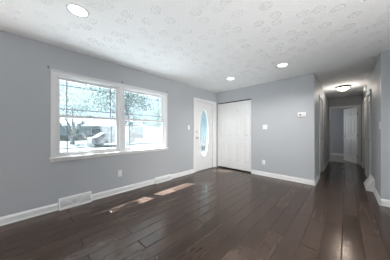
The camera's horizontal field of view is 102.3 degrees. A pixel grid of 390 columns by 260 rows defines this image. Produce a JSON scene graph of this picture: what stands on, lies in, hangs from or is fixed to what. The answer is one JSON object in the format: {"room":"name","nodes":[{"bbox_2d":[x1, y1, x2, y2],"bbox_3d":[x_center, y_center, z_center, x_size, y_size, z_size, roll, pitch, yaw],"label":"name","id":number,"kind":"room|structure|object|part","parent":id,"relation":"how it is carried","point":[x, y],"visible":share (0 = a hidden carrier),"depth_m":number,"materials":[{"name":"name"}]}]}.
{"room":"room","nodes":[
{"label":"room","id":0,"kind":"room"},
{"bbox_2d":[0,30,215,216],"bbox_3d":[-1.654,-0.040,2.875,0.150,2.440,8.050,0,0,44],"label":"wall","id":1,"kind":"structure","parent":0,"point":[29,180],"depth_m":2.28,"materials":[{"name":"grey paint"}]},
{"bbox_2d":[58,191,91,210],"bbox_3d":[-1.882,1.097,2.486,0.060,0.165,0.418,0,0,44],"label":"air vent","id":2,"kind":"object","parent":1,"relation":"in","point":[82,198],"visible":1,"depth_m":2.46,"materials":[{"name":"white metal"}]},
{"bbox_3d":[-1.896,1.097,2.499,0.022,0.105,0.394,0,0,44],"label":"duct shadow plate","id":3,"kind":"part","parent":2,"relation":"part of","materials":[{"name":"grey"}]},
{"bbox_2d":[0,169,193,225],"bbox_3d":[-2.209,1.127,2.174,0.022,0.105,6.270,0,0,44],"label":"baseboard","id":4,"kind":"structure","parent":1,"relation":"attached to","point":[12,218],"depth_m":2.34,"materials":[{"name":"white paint"}]},
{"bbox_2d":[50,69,167,157],"bbox_3d":[-1.431,-0.238,3.077,0.170,1.327,2.084,0,0,44],"label":"window","id":5,"kind":"structure","parent":1,"relation":"in","point":[58,78],"depth_m":2.66,"materials":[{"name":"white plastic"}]},
{"bbox_3d":[-1.818,-0.519,2.728,0.030,0.622,0.880,0,0,44],"label":"sash","id":6,"kind":"part","parent":5,"relation":"part of","materials":[{"name":"clear glass"}]},
{"bbox_3d":[-1.792,0.062,2.703,0.030,0.621,0.880,0,0,44],"label":"sash","id":7,"kind":"part","parent":5,"relation":"part of","materials":[{"name":"glass"}]},
{"bbox_2d":[124,88,163,150],"bbox_3d":[-1.102,-0.228,3.441,0.090,1.245,0.975,0,0,44],"label":"window","id":8,"kind":"structure","parent":5,"relation":"attached to","point":[125,90],"depth_m":3.41,"materials":[{"name":"white plastic"}]},
{"bbox_3d":[-1.118,-0.519,3.456,0.030,0.622,0.939,0,0,44],"label":"sash","id":9,"kind":"part","parent":8,"relation":"part of","materials":[{"name":"clear glass"}]},
{"bbox_3d":[-1.091,0.062,3.431,0.030,0.621,0.939,0,0,44],"label":"sash","id":10,"kind":"part","parent":8,"relation":"part of","materials":[{"name":"clear glass"}]},
{"bbox_2d":[49,147,168,161],"bbox_3d":[-1.411,0.423,3.058,0.145,0.064,2.100,0,0,44],"label":"window sill","id":11,"kind":"structure","parent":1,"relation":"attached to","point":[74,157],"depth_m":2.75,"materials":[{"name":"white paint"}]},
{"bbox_2d":[155,174,170,183],"bbox_3d":[-0.741,1.117,3.672,0.060,0.125,0.425,0,0,44],"label":"air vent","id":12,"kind":"object","parent":1,"relation":"in","point":[164,178],"visible":1,"depth_m":3.65,"materials":[{"name":"white metal"}]},
{"bbox_2d":[196,101,212,170],"bbox_3d":[0.289,0.148,4.786,0.111,2.040,0.812,0,0,44],"label":"door","id":13,"kind":"structure","parent":1,"relation":"in","point":[202,162],"depth_m":4.80,"materials":[{"name":"white paint"}]},
{"bbox_2d":[194,98,215,172],"bbox_3d":[0.286,0.116,4.868,0.162,2.128,1.072,0,0,44],"label":"door frame","id":14,"kind":"structure","parent":1,"relation":"attached to","point":[195,99],"depth_m":5.08,"materials":[{"name":"white paint"}]},
{"bbox_2d":[0,161,389,259],"bbox_3d":[1.749,1.220,1.752,6.610,0.080,11.150,0,0,44],"label":"floor","id":15,"kind":"structure","parent":0,"point":[220,212],"depth_m":1.98,"materials":[{"name":"brown wood"}]},
{"bbox_2d":[0,0,389,98],"bbox_3d":[2.547,-1.300,2.545,6.660,0.080,13.500,0,0,44],"label":"ceiling","id":16,"kind":"structure","parent":0,"point":[201,44],"depth_m":2.09,"materials":[{"name":"white paint"}]},
{"bbox_2d":[66,3,89,17],"bbox_3d":[-1.223,-1.256,1.642,0.200,0.009,0.200,0,0,44],"label":"recessed light","id":17,"kind":"object","parent":16,"relation":"in","point":[78,10],"visible":1,"depth_m":1.63,"materials":[{"name":"white paint"}]},
{"bbox_2d":[277,63,287,66],"bbox_3d":[1.670,-1.256,2.998,0.200,0.009,0.200,0,0,44],"label":"recessed light","id":18,"kind":"object","parent":16,"relation":"in","point":[281,64],"visible":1,"depth_m":3.00,"materials":[{"name":"white paint"}]},
{"bbox_2d":[336,85,350,90],"bbox_3d":[4.184,-1.197,4.440,0.316,0.126,0.316,0,0,44],"label":"flush ceiling light","id":19,"kind":"object","parent":16,"relation":"attached to","point":[344,87],"visible":1,"depth_m":4.37,"materials":[{"name":"white glass"}]},
{"bbox_2d":[216,73,314,179],"bbox_3d":[1.891,-0.040,4.564,2.615,2.440,0.700,0,0,44],"label":"wall","id":20,"kind":"structure","parent":0,"point":[287,145],"depth_m":3.84,"materials":[{"name":"grey paint"}]},
{"bbox_2d":[219,99,250,103],"bbox_3d":[1.180,-0.887,4.813,1.145,0.035,0.048,0,0,44],"label":"door track","id":21,"kind":"object","parent":20,"relation":"attached to","point":[246,99],"visible":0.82,"depth_m":4.75,"materials":[{"name":"black"}]},
{"bbox_2d":[218,102,232,167],"bbox_3d":[0.963,0.134,5.001,0.568,2.025,0.064,0,0,44],"label":"door","id":22,"kind":"structure","parent":21,"relation":"attached to","point":[225,111],"depth_m":4.99,"materials":[{"name":"white paint"}]},
{"bbox_2d":[233,100,250,171],"bbox_3d":[1.375,0.134,4.604,0.568,2.025,0.064,0,0,44],"label":"door","id":23,"kind":"structure","parent":21,"relation":"attached to","point":[241,109],"depth_m":4.59,"materials":[{"name":"white paint"}]},
{"bbox_2d":[251,170,314,185],"bbox_3d":[2.079,1.127,3.883,1.427,0.105,0.022,0,0,44],"label":"baseboard","id":24,"kind":"structure","parent":20,"relation":"attached to","point":[278,176],"depth_m":3.79,"materials":[{"name":"white paint"}]},
{"bbox_2d":[298,112,305,116],"bbox_3d":[2.415,-0.368,3.551,0.156,0.104,0.033,0,0,44],"label":"thermostat","id":25,"kind":"object","parent":20,"relation":"attached to","point":[303,114],"visible":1,"depth_m":3.53,"materials":[{"name":"white plastic"}]},
{"bbox_2d":[315,75,327,178],"bbox_3d":[3.930,-0.040,4.885,0.120,2.440,3.750,0,0,44],"label":"wall","id":26,"kind":"structure","parent":0,"point":[318,88],"depth_m":3.91,"materials":[{"name":"grey paint"}]},
{"bbox_2d":[319,94,323,174],"bbox_3d":[3.458,0.123,4.291,0.022,2.113,0.926,0,0,44],"label":"door frame","id":27,"kind":"structure","parent":26,"relation":"attached to","point":[320,97],"depth_m":3.99,"materials":[{"name":"white paint"}]},
{"bbox_2d":[314,159,328,185],"bbox_3d":[3.887,1.127,4.737,0.022,0.105,3.744,0,0,44],"label":"baseboard","id":28,"kind":"structure","parent":26,"relation":"attached to","point":[316,180],"depth_m":3.82,"materials":[{"name":"white paint"}]},
{"bbox_2d":[320,100,324,172],"bbox_3d":[3.453,0.153,4.297,0.102,2.030,0.784,0,0,44],"label":"door","id":29,"kind":"structure","parent":26,"relation":"in","point":[321,138],"depth_m":4.49,"materials":[{"name":"white paint"}]},
{"bbox_2d":[331,155,357,163],"bbox_3d":[6.362,1.218,6.611,3.800,0.085,2.250,0,0,44],"label":"floor","id":30,"kind":"structure","parent":0,"point":[334,158],"depth_m":6.47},
{"bbox_2d":[328,95,361,161],"bbox_3d":[6.345,-0.040,6.593,4.000,2.440,2.300,0,0,44],"label":"wall","id":31,"kind":"structure","parent":0,"point":[337,115],"depth_m":7.43,"materials":[{"name":"grey paint"}]},
{"bbox_2d":[329,105,360,164],"bbox_3d":[5.545,0.128,5.838,0.849,2.105,0.136,0,0,44],"label":"door frame","id":32,"kind":"structure","parent":31,"relation":"attached to","point":[349,106],"depth_m":5.53,"materials":[{"name":"white paint"}]},
{"bbox_2d":[342,107,357,162],"bbox_3d":[5.918,0.152,5.928,0.169,2.020,0.780,0,0,11],"label":"door","id":33,"kind":"structure","parent":31,"relation":"in","point":[350,136],"depth_m":5.90,"materials":[{"name":"white paint"}]},
{"bbox_2d":[362,50,389,199],"bbox_3d":[4.483,-0.040,3.995,0.120,2.440,4.265,0,0,44],"label":"wall","id":34,"kind":"structure","parent":0,"point":[378,82],"depth_m":2.53,"materials":[{"name":"grey paint"}]},
{"bbox_2d":[363,103,364,168],"bbox_3d":[5.070,0.153,4.697,0.102,2.030,0.724,0,0,44],"label":"door","id":35,"kind":"structure","parent":34,"relation":"in","point":[364,103],"depth_m":4.88,"materials":[{"name":"white paint"}]},
{"bbox_2d":[363,98,365,169],"bbox_3d":[5.065,0.123,4.702,0.022,2.113,0.866,0,0,44],"label":"door frame","id":36,"kind":"structure","parent":34,"relation":"attached to","point":[365,98],"depth_m":4.39,"materials":[{"name":"white paint"}]},
{"bbox_2d":[366,89,370,176],"bbox_3d":[4.163,0.123,3.765,0.022,2.113,0.866,0,0,44],"label":"door frame","id":37,"kind":"structure","parent":34,"relation":"attached to","point":[369,92],"depth_m":4.02,"materials":[{"name":"white paint"}]},
{"bbox_2d":[367,96,369,174],"bbox_3d":[4.169,0.153,3.760,0.102,2.030,0.724,0,0,44],"label":"door","id":38,"kind":"structure","parent":34,"relation":"in","point":[369,96],"depth_m":3.85,"materials":[{"name":"white paint"}]},
{"bbox_2d":[364,175,374,191],"bbox_3d":[3.617,1.067,3.264,0.115,0.225,0.560,0,0,44],"label":"air vent","id":39,"kind":"object","parent":34,"relation":"in","point":[369,183],"visible":0.98,"depth_m":3.10,"materials":[{"name":"white metal"}]},
{"bbox_2d":[361,162,380,204],"bbox_3d":[4.379,1.127,3.989,0.022,0.105,4.139,0,0,44],"label":"baseboard","id":40,"kind":"structure","parent":34,"relation":"attached to","point":[375,192],"depth_m":2.77,"materials":[{"name":"white paint"}]},
{"bbox_3d":[4.109,-0.040,1.479,2.830,2.440,0.120,0,0,44],"label":"wall","id":41,"kind":"structure","parent":0,"visible":0},
{"bbox_2d":[380,198,389,206],"bbox_3d":[3.975,1.127,1.509,2.864,0.105,0.022,0,0,44],"label":"baseboard","id":42,"kind":"structure","parent":41,"relation":"attached to","point":[384,202],"depth_m":2.46,"materials":[{"name":"white paint"}]},
{"label":"outside","id":43,"kind":"structure","parent":0,"visible":0},
{"bbox_2d":[60,134,206,151],"bbox_3d":[-12.394,1.730,32.744,56.730,0.200,90.000,0,0,44],"label":"ground","id":44,"kind":"structure","parent":43,"point":[146,138],"depth_m":24.38,"materials":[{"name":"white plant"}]},
{"bbox_2d":[60,81,105,144],"bbox_3d":[-14.728,-2.511,19.087,7.704,8.327,7.295,0,0,13],"label":"leafy tree","id":45,"kind":"object","parent":44,"relation":"on","point":[72,129],"visible":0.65,"depth_m":18.96,"materials":[{"name":"green plant"}]},
{"bbox_2d":[60,118,145,140],"bbox_3d":[-19.704,-0.620,33.534,8.100,4.500,16.000,0,0,44],"label":"house","id":46,"kind":"structure","parent":44,"relation":"on","point":[105,128],"depth_m":29.11,"materials":[{"name":"grey"}]},
{"bbox_3d":[-18.602,0.030,29.559,0.040,1.000,1.400,0,0,44],"label":"pane","id":47,"kind":"part","parent":46,"relation":"part of","materials":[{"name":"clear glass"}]},
{"bbox_2d":[68,84,160,147],"bbox_3d":[-4.688,-1.683,10.897,5.967,6.649,5.687,0,0,-7],"label":"leafy tree","id":48,"kind":"object","parent":44,"relation":"on","point":[102,96],"visible":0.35,"depth_m":10.28,"materials":[{"name":"green plant"}]},
{"bbox_2d":[109,108,146,142],"bbox_3d":[-9.513,-0.951,22.146,5.607,5.226,6.344,0,0,18],"label":"leafy tree","id":49,"kind":"object","parent":44,"relation":"on","point":[132,128],"visible":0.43,"depth_m":21.89,"materials":[{"name":"green plant"}]},
{"bbox_2d":[145,107,161,129],"bbox_3d":[-5.734,-1.954,28.200,7.800,7.222,9.008,0,0,41],"label":"leafy tree","id":50,"kind":"object","parent":44,"relation":"on","point":[159,110],"visible":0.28,"depth_m":27.35,"materials":[{"name":"green plant"}]},
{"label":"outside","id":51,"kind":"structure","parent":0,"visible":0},
{"bbox_2d":[60,139,205,151],"bbox_3d":[-1.488,1.620,22.249,6.000,0.020,90.000,0,0,44],"label":"road","id":52,"kind":"structure","parent":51,"point":[204,140],"depth_m":15.32,"materials":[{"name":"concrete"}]},
{"bbox_2d":[87,133,134,145],"bbox_3d":[-9.103,0.900,17.365,1.720,1.420,4.400,0,0,44],"label":"parked car","id":53,"kind":"object","parent":52,"relation":"on","point":[99,139],"visible":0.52,"depth_m":16.08,"materials":[{"name":"silver metal"}]}
]}

